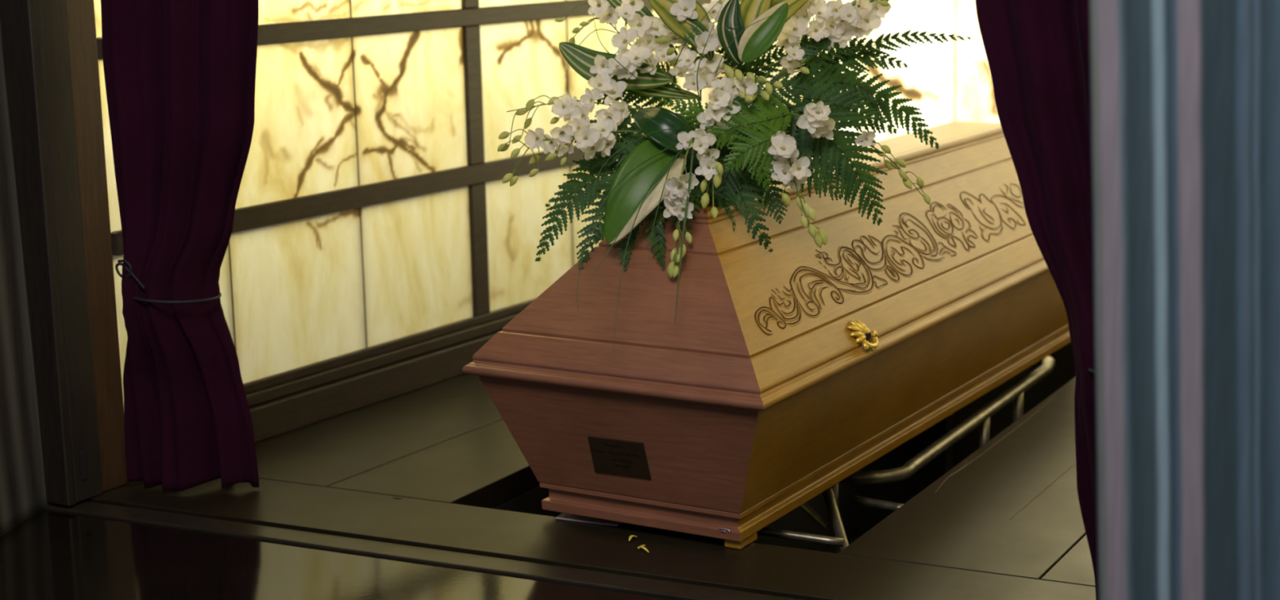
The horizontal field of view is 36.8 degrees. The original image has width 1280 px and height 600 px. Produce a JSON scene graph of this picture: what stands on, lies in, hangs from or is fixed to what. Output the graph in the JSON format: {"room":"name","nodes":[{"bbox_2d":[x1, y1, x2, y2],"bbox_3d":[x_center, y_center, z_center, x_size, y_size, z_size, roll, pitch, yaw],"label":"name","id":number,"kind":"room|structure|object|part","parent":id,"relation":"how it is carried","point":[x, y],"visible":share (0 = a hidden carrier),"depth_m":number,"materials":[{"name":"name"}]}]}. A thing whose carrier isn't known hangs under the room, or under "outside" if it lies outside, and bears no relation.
{"room":"funeral chapel","nodes":[
{"label":"funeral chapel","id":0,"kind":"room"},
{"bbox_2d":[0,373,1096,599],"bbox_3d":[0.795,0.681,3.114,6.158,0.081,7.279,6,13,30],"label":"floor","id":1,"kind":"structure","parent":0,"point":[428,467],"depth_m":4.00,"materials":[{"name":"brown wood"}]},
{"bbox_2d":[44,501,802,599],"bbox_3d":[-0.104,0.564,3.759,2.764,0.054,0.069,4,12,25],"label":"trim","id":2,"kind":"structure","parent":1,"relation":"attached to","point":[652,587],"depth_m":3.90,"materials":[{"name":"brown wood"}]},
{"bbox_2d":[555,512,622,526],"bbox_3d":[-0.105,0.464,4.082,0.145,0.004,0.046,4,12,24],"label":"metal bar","id":3,"kind":"object","parent":1,"relation":"on","point":[566,517],"visible":0.56,"depth_m":4.07,"materials":[{"name":"silver metal"}]},
{"bbox_2d":[628,535,636,541],"bbox_3d":[-0.017,0.486,3.941,0.012,0.006,0.029,6,13,30],"label":"petal shred","id":4,"kind":"object","parent":1,"relation":"on","point":[630,537],"visible":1,"depth_m":3.94,"materials":[{"name":"yellow plant"}]},
{"bbox_2d":[637,544,648,552],"bbox_3d":[0.005,0.500,3.873,0.019,0.007,0.044,-3,11,-9],"label":"petal shred","id":5,"kind":"object","parent":1,"relation":"on","point":[643,545],"visible":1,"depth_m":3.87,"materials":[{"name":"yellow plant"}]},
{"bbox_2d":[1089,0,1279,599],"bbox_3d":[0.706,-0.327,2.148,0.464,2.300,0.162,6,13,30],"label":"curtain","id":6,"kind":"object","parent":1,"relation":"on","point":[1185,94],"depth_m":2.17,"materials":[{"name":"blue fabric"}]},
{"bbox_2d":[492,342,1075,552],"bbox_3d":[0.587,0.670,5.150,1.021,0.719,2.561,6,13,30],"label":"floor opening","id":7,"kind":"structure","parent":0,"point":[1064,371],"depth_m":6.12,"materials":[{"name":"black"}]},
{"bbox_2d":[631,355,1055,553],"bbox_3d":[0.618,0.645,5.041,0.628,0.750,1.995,6,13,30],"label":"lift","id":8,"kind":"object","parent":7,"relation":"in","point":[886,483],"visible":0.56,"depth_m":5.12,"materials":[{"name":"metal"}]},
{"bbox_2d":[462,120,1071,549],"bbox_3d":[0.531,-0.024,4.795,0.709,0.661,2.331,6,13,30],"label":"coffin","id":9,"kind":"object","parent":8,"relation":"on","point":[779,375],"visible":0.98,"depth_m":3.99,"materials":[{"name":"brown wood"}]},
{"bbox_3d":[-0.043,0.321,3.921,0.135,0.087,0.034,6,13,30],"label":"name plate","id":10,"kind":"part","parent":9,"relation":"part of","materials":[{"name":"brown metal"}]},
{"bbox_2d":[497,0,970,348],"bbox_3d":[0.246,-0.346,4.162,1.072,0.707,0.606,-8,13,-31],"label":"flower arrangement","id":11,"kind":"object","parent":9,"relation":"on","point":[679,165],"visible":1,"depth_m":4.08,"materials":[{"name":"green plant"}]},
{"bbox_3d":[-0.054,-0.532,4.062,0.102,0.143,0.030,2,12,15],"label":"grass blade","id":12,"kind":"part","parent":11,"relation":"part of","materials":[{"name":"green plant"}]},
{"bbox_3d":[-0.036,-0.149,3.882,0.102,0.308,0.260,6,13,30],"label":"grass blade","id":13,"kind":"part","parent":11,"relation":"part of","materials":[{"name":"green plant"}]},
{"bbox_3d":[-0.013,-0.275,3.899,0.220,0.135,0.014,-7,13,-27],"label":"grass blade","id":14,"kind":"part","parent":11,"relation":"part of","materials":[{"name":"green plant"}]},
{"bbox_3d":[-0.005,-0.176,3.881,0.086,0.230,0.212,6,13,30],"label":"grass blade","id":15,"kind":"part","parent":11,"relation":"part of","materials":[{"name":"green plant"}]},
{"bbox_3d":[0.006,-0.111,3.856,0.042,0.373,0.302,6,13,30],"label":"grass blade","id":16,"kind":"part","parent":11,"relation":"part of","materials":[{"name":"green plant"}]},
{"bbox_3d":[0.039,-0.179,3.878,0.009,0.214,0.138,4,12,25],"label":"grass blade","id":17,"kind":"part","parent":11,"relation":"part of","materials":[{"name":"green plant"}]},
{"bbox_3d":[0.088,-0.143,3.837,0.007,0.338,0.237,1,11,13],"label":"grass blade","id":18,"kind":"part","parent":11,"relation":"part of","materials":[{"name":"green plant"}]},
{"bbox_3d":[0.140,-0.574,4.057,0.137,0.166,0.041,-4,12,-13],"label":"grass blade","id":19,"kind":"part","parent":11,"relation":"part of","materials":[{"name":"green plant"}]},
{"bbox_3d":[0.147,-0.507,3.971,0.079,0.218,0.007,-10,14,-37],"label":"grass blade","id":20,"kind":"part","parent":11,"relation":"part of","materials":[{"name":"green plant"}]},
{"bbox_3d":[0.237,-0.528,3.969,0.173,0.147,0.015,-3,11,-9],"label":"grass blade","id":21,"kind":"part","parent":11,"relation":"part of","materials":[{"name":"green plant"}]},
{"bbox_3d":[0.528,-0.039,4.795,0.701,0.038,2.331,6,13,30],"label":"rim moulding","id":22,"kind":"part","parent":9,"relation":"part of","materials":[{"name":"brown wood"}]},
{"bbox_3d":[0.525,-0.190,4.765,0.670,0.272,2.300,6,13,30],"label":"lid","id":23,"kind":"part","parent":9,"relation":"part of","materials":[{"name":"brown wood"}]},
{"bbox_3d":[0.533,0.249,4.851,0.481,0.064,2.111,6,13,30],"label":"moulding","id":24,"kind":"part","parent":9,"relation":"part of","materials":[{"name":"brown wood"}]},
{"bbox_3d":[0.522,-0.336,4.736,0.194,0.026,1.824,6,13,30],"label":"panel","id":25,"kind":"part","parent":9,"relation":"part of","materials":[{"name":"brown wood"}]},
{"bbox_3d":[0.464,0.756,4.638,0.026,0.695,0.026,6,13,30],"label":"leg","id":26,"kind":"part","parent":8,"relation":"part of","materials":[{"name":"metal"}]},
{"bbox_3d":[0.710,0.283,5.210,0.556,0.032,1.487,6,13,30],"label":"rail","id":27,"kind":"part","parent":8,"relation":"part of","materials":[{"name":"metal"}]},
{"bbox_3d":[0.920,0.642,5.167,0.026,0.695,0.026,6,13,30],"label":"leg","id":28,"kind":"part","parent":8,"relation":"part of","materials":[{"name":"metal"}]},
{"bbox_3d":[1.060,0.589,5.424,0.026,0.695,0.026,6,13,30],"label":"leg","id":29,"kind":"part","parent":8,"relation":"part of","materials":[{"name":"metal"}]},
{"bbox_2d":[975,0,1098,599],"bbox_3d":[0.714,-0.253,3.115,0.492,1.744,0.181,6,13,30],"label":"curtain","id":30,"kind":"object","parent":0,"point":[1037,52],"visible":0.34,"depth_m":3.15,"materials":[{"name":"fabric"}]},
{"bbox_3d":[0.822,0.108,3.126,0.194,0.017,0.183,6,13,30],"label":"tie cord","id":31,"kind":"part","parent":30,"relation":"part of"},
{"bbox_3d":[1.598,-2.215,6.075,2.551,0.580,0.178,6,13,30],"label":"wall","id":32,"kind":"structure","parent":0,"visible":0},
{"bbox_2d":[802,0,999,158],"bbox_3d":[1.619,-0.988,6.314,2.450,1.920,0.080,6,13,33],"label":"window","id":33,"kind":"structure","parent":32,"relation":"in","point":[950,81],"depth_m":6.72,"materials":[{"name":"glass"}]},
{"bbox_3d":[1.345,-1.031,6.481,0.597,1.720,0.010,6,13,33],"label":"alabaster pane","id":34,"kind":"part","parent":33,"relation":"part of","materials":[{"name":"beige stone"}]},
{"bbox_3d":[-0.383,-2.028,5.331,0.218,0.580,3.500,6,13,30],"label":"wall","id":35,"kind":"structure","parent":0,"visible":0},
{"bbox_2d":[93,0,802,442],"bbox_3d":[-0.310,-0.813,5.624,0.095,1.920,3.280,6,13,33],"label":"window","id":36,"kind":"structure","parent":35,"relation":"in","point":[378,242],"depth_m":5.13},
{"bbox_3d":[-1.115,-0.803,4.382,0.010,0.396,0.362,6,13,33],"label":"alabaster pane","id":37,"kind":"part","parent":36,"relation":"part of","materials":[{"name":"beige stone"}]},
{"bbox_3d":[-1.106,-0.376,4.466,0.010,0.399,0.362,6,13,33],"label":"alabaster pane","id":38,"kind":"part","parent":36,"relation":"part of","materials":[{"name":"beige stone"}]},
{"bbox_3d":[-1.098,0.054,4.552,0.010,0.391,0.362,6,13,33],"label":"alabaster pane","id":39,"kind":"part","parent":36,"relation":"part of","materials":[{"name":"beige stone"}]},
{"bbox_3d":[-0.875,-0.449,4.812,0.010,0.399,0.476,6,13,33],"label":"alabaster pane","id":40,"kind":"part","parent":36,"relation":"part of","materials":[{"name":"beige stone"}]},
{"bbox_3d":[-0.867,-0.019,4.898,0.010,0.391,0.476,6,13,33],"label":"alabaster pane","id":41,"kind":"part","parent":36,"relation":"part of","materials":[{"name":"beige stone"}]},
{"bbox_3d":[-0.884,-0.876,4.728,0.010,0.396,0.476,6,13,33],"label":"alabaster pane","id":42,"kind":"part","parent":36,"relation":"part of","materials":[{"name":"beige stone"}]},
{"bbox_3d":[-0.627,-0.958,5.112,0.010,0.396,0.457,6,13,33],"label":"alabaster pane","id":43,"kind":"part","parent":36,"relation":"part of","materials":[{"name":"beige stone"}]},
{"bbox_3d":[-0.619,-0.530,5.197,0.010,0.399,0.457,6,13,33],"label":"alabaster pane","id":44,"kind":"part","parent":36,"relation":"part of","materials":[{"name":"beige stone"}]},
{"bbox_3d":[-0.610,-0.100,5.282,0.010,0.391,0.457,6,13,33],"label":"alabaster pane","id":45,"kind":"part","parent":36,"relation":"part of","materials":[{"name":"beige stone"}]},
{"bbox_3d":[-0.303,-0.842,5.613,0.165,0.048,3.278,6,13,30],"label":"rail","id":46,"kind":"part","parent":36,"relation":"part of","materials":[{"name":"brown wood"}]},
{"bbox_3d":[-0.294,-0.410,5.698,0.165,0.054,3.278,6,13,30],"label":"rail","id":47,"kind":"part","parent":36,"relation":"part of","materials":[{"name":"brown wood"}]},
{"bbox_3d":[-0.347,-1.046,5.532,0.010,0.396,0.431,6,13,33],"label":"alabaster pane","id":48,"kind":"part","parent":36,"relation":"part of","materials":[{"name":"beige stone"}]},
{"bbox_3d":[-0.339,-0.619,5.617,0.010,0.399,0.431,6,13,33],"label":"alabaster pane","id":49,"kind":"part","parent":36,"relation":"part of","materials":[{"name":"beige stone"}]},
{"bbox_3d":[-0.331,-0.189,5.702,0.010,0.391,0.431,6,13,33],"label":"alabaster pane","id":50,"kind":"part","parent":36,"relation":"part of","materials":[{"name":"beige stone"}]},
{"bbox_3d":[-0.085,-0.266,6.070,0.010,0.391,0.462,6,13,33],"label":"alabaster pane","id":51,"kind":"part","parent":36,"relation":"part of","materials":[{"name":"beige stone"}]},
{"bbox_3d":[-0.093,-0.697,5.985,0.010,0.399,0.462,6,13,33],"label":"alabaster pane","id":52,"kind":"part","parent":36,"relation":"part of","materials":[{"name":"beige stone"}]},
{"bbox_3d":[0.161,-0.777,6.366,0.010,0.399,0.463,6,13,33],"label":"alabaster pane","id":53,"kind":"part","parent":36,"relation":"part of","materials":[{"name":"beige stone"}]},
{"bbox_3d":[0.456,-0.871,6.809,0.010,0.399,0.481,6,13,33],"label":"alabaster pane","id":54,"kind":"part","parent":36,"relation":"part of","materials":[{"name":"beige stone"}]},
{"bbox_3d":[0.235,-0.617,3.110,4.600,2.510,0.080,6,13,30],"label":"wall","id":55,"kind":"structure","parent":0,"visible":0},
{"bbox_2d":[0,17,50,537],"bbox_3d":[-1.474,-0.610,3.826,0.176,2.312,0.679,1,11,11],"label":"curtain","id":56,"kind":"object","parent":55,"relation":"attached to","point":[23,496],"depth_m":4.14,"materials":[{"name":"grey fabric"}]},
{"bbox_2d":[0,0,128,506],"bbox_3d":[-1.271,-0.692,4.128,0.092,2.300,0.197,6,13,30],"label":"trim","id":57,"kind":"structure","parent":55,"relation":"attached to","point":[50,46],"depth_m":4.20,"materials":[{"name":"brown wood"}]},
{"bbox_3d":[-1.235,0.367,4.275,0.003,0.065,0.016,6,13,30],"label":"strike plate","id":58,"kind":"part","parent":57,"relation":"part of","materials":[{"name":"grey metal"}]},
{"bbox_2d":[100,0,259,492],"bbox_3d":[-0.986,-0.426,4.156,0.380,1.744,0.200,6,13,30],"label":"curtain","id":59,"kind":"object","parent":55,"relation":"hanging from","point":[180,75],"visible":1,"depth_m":4.22,"materials":[{"name":"fabric"}]},
{"bbox_3d":[-1.034,-0.051,4.270,0.193,0.099,0.191,6,13,30],"label":"tie cord","id":60,"kind":"part","parent":59,"relation":"part of","materials":[{"name":"grey fabric"}]}
]}

